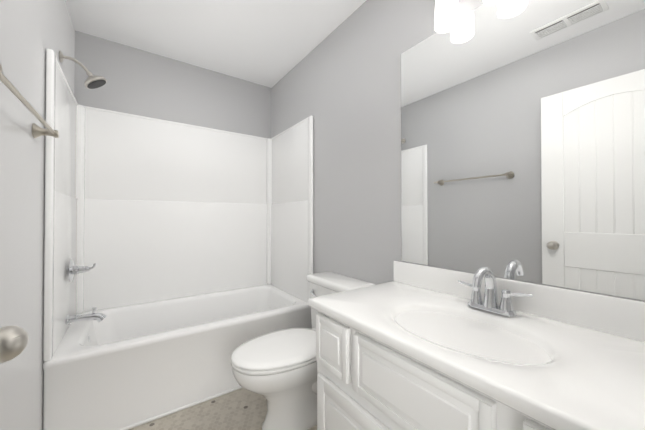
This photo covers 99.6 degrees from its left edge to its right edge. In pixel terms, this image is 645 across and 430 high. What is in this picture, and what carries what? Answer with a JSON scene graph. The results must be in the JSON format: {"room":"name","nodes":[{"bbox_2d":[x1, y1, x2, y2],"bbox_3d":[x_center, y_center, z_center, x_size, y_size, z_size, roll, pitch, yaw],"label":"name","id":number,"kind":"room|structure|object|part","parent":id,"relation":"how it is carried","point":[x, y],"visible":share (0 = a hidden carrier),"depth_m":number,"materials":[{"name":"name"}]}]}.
{"room":"bathroom","nodes":[
{"label":"bathroom","id":0,"kind":"room"},
{"bbox_2d":[0,0,74,429],"bbox_3d":[-1.067,-0.096,0.826,0.120,2.465,2.875,0,-1,-35],"label":"wall","id":1,"kind":"structure","parent":0,"point":[31,31],"depth_m":1.06,"materials":[{"name":"grey paint"}]},
{"bbox_2d":[0,326,27,362],"bbox_3d":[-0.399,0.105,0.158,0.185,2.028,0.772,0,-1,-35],"label":"door knob","id":2,"kind":"object","parent":1,"relation":"in","point":[13,342],"depth_m":0.44,"materials":[{"name":"silver metal"}]},
{"bbox_2d":[0,64,58,137],"bbox_3d":[-1.002,-0.354,0.908,0.077,0.062,0.740,0,-1,-35],"label":"towel rail","id":3,"kind":"object","parent":1,"relation":"attached to","point":[37,131],"visible":1,"depth_m":0.96,"materials":[{"name":"silver metal"}]},
{"bbox_2d":[59,51,106,88],"bbox_3d":[-1.412,-0.844,1.615,0.210,0.176,0.120,0,-1,-35],"label":"shower head","id":4,"kind":"object","parent":1,"relation":"attached to","point":[92,81],"visible":1,"depth_m":1.61},
{"bbox_2d":[74,31,270,137],"bbox_3d":[-1.187,-0.081,2.425,1.760,2.465,0.120,0,-1,-35],"label":"wall","id":5,"kind":"structure","parent":0,"point":[145,83],"depth_m":2.28,"materials":[{"name":"grey paint"}]},
{"bbox_2d":[66,0,365,87],"bbox_3d":[-0.396,-1.374,1.309,1.760,0.100,2.875,0,-1,-35],"label":"ceiling","id":6,"kind":"structure","parent":0,"point":[269,43],"depth_m":1.93,"materials":[{"name":"white paint"}]},
{"bbox_2d":[129,388,316,429],"bbox_3d":[-0.138,1.168,0.917,2.120,0.060,4.135,0,-1,-35],"label":"floor","id":7,"kind":"structure","parent":0,"point":[242,409],"depth_m":1.54,"materials":[{"name":"tile"}]},
{"bbox_2d":[43,48,313,429],"bbox_3d":[-0.914,0.183,2.033,1.512,1.929,0.822,0,-1,-35],"label":"tub","id":8,"kind":"object","parent":7,"relation":"on","point":[178,262],"visible":0.96,"depth_m":2.07,"materials":[{"name":"white plastic"}]},
{"bbox_2d":[231,272,374,429],"bbox_3d":[-0.126,0.773,1.548,0.769,0.741,0.464,0,-1,-35],"label":"toilet","id":9,"kind":"object","parent":7,"relation":"on","point":[277,370],"visible":0.65,"depth_m":1.41,"materials":[{"name":"white ceramic"}]},
{"bbox_3d":[-0.213,0.727,1.488,0.558,0.048,0.386,0,-1,-35],"label":"seat","id":10,"kind":"part","parent":9,"relation":"part of","materials":[{"name":"white ceramic"}]},
{"bbox_2d":[308,261,644,429],"bbox_3d":[0.459,0.662,0.901,0.560,0.950,1.012,0,-1,-35],"label":"bathroom vanity","id":11,"kind":"object","parent":7,"relation":"on","point":[412,346],"visible":1,"depth_m":0.80,"materials":[{"name":"white paint"}]},
{"bbox_2d":[458,266,532,316],"bbox_3d":[0.586,0.271,0.983,0.147,0.165,0.254,0,-1,-35],"label":"faucet","id":12,"kind":"object","parent":11,"relation":"on","point":[489,307],"depth_m":0.99,"materials":[{"name":"silver metal"}]},
{"bbox_2d":[271,0,644,301],"bbox_3d":[0.276,-0.087,1.767,0.120,2.465,2.875,0,-1,-35],"label":"wall","id":13,"kind":"structure","parent":0,"point":[341,83],"depth_m":1.73,"materials":[{"name":"grey paint"}]},
{"bbox_2d":[434,0,503,32],"bbox_3d":[0.659,-0.942,1.019,0.118,0.250,0.580,0,-1,-35],"label":"sconce","id":14,"kind":"object","parent":13,"relation":"attached to","point":[446,16],"visible":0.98,"depth_m":1.15,"materials":[{"name":"white glass"}]},
{"bbox_2d":[401,0,644,300],"bbox_3d":[0.691,-0.308,1.067,0.006,1.105,0.938,0,-1,-35],"label":"mirror","id":15,"kind":"object","parent":13,"relation":"attached to","point":[522,140],"visible":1,"depth_m":0.98,"materials":[{"name":"clear glass"}]}
]}

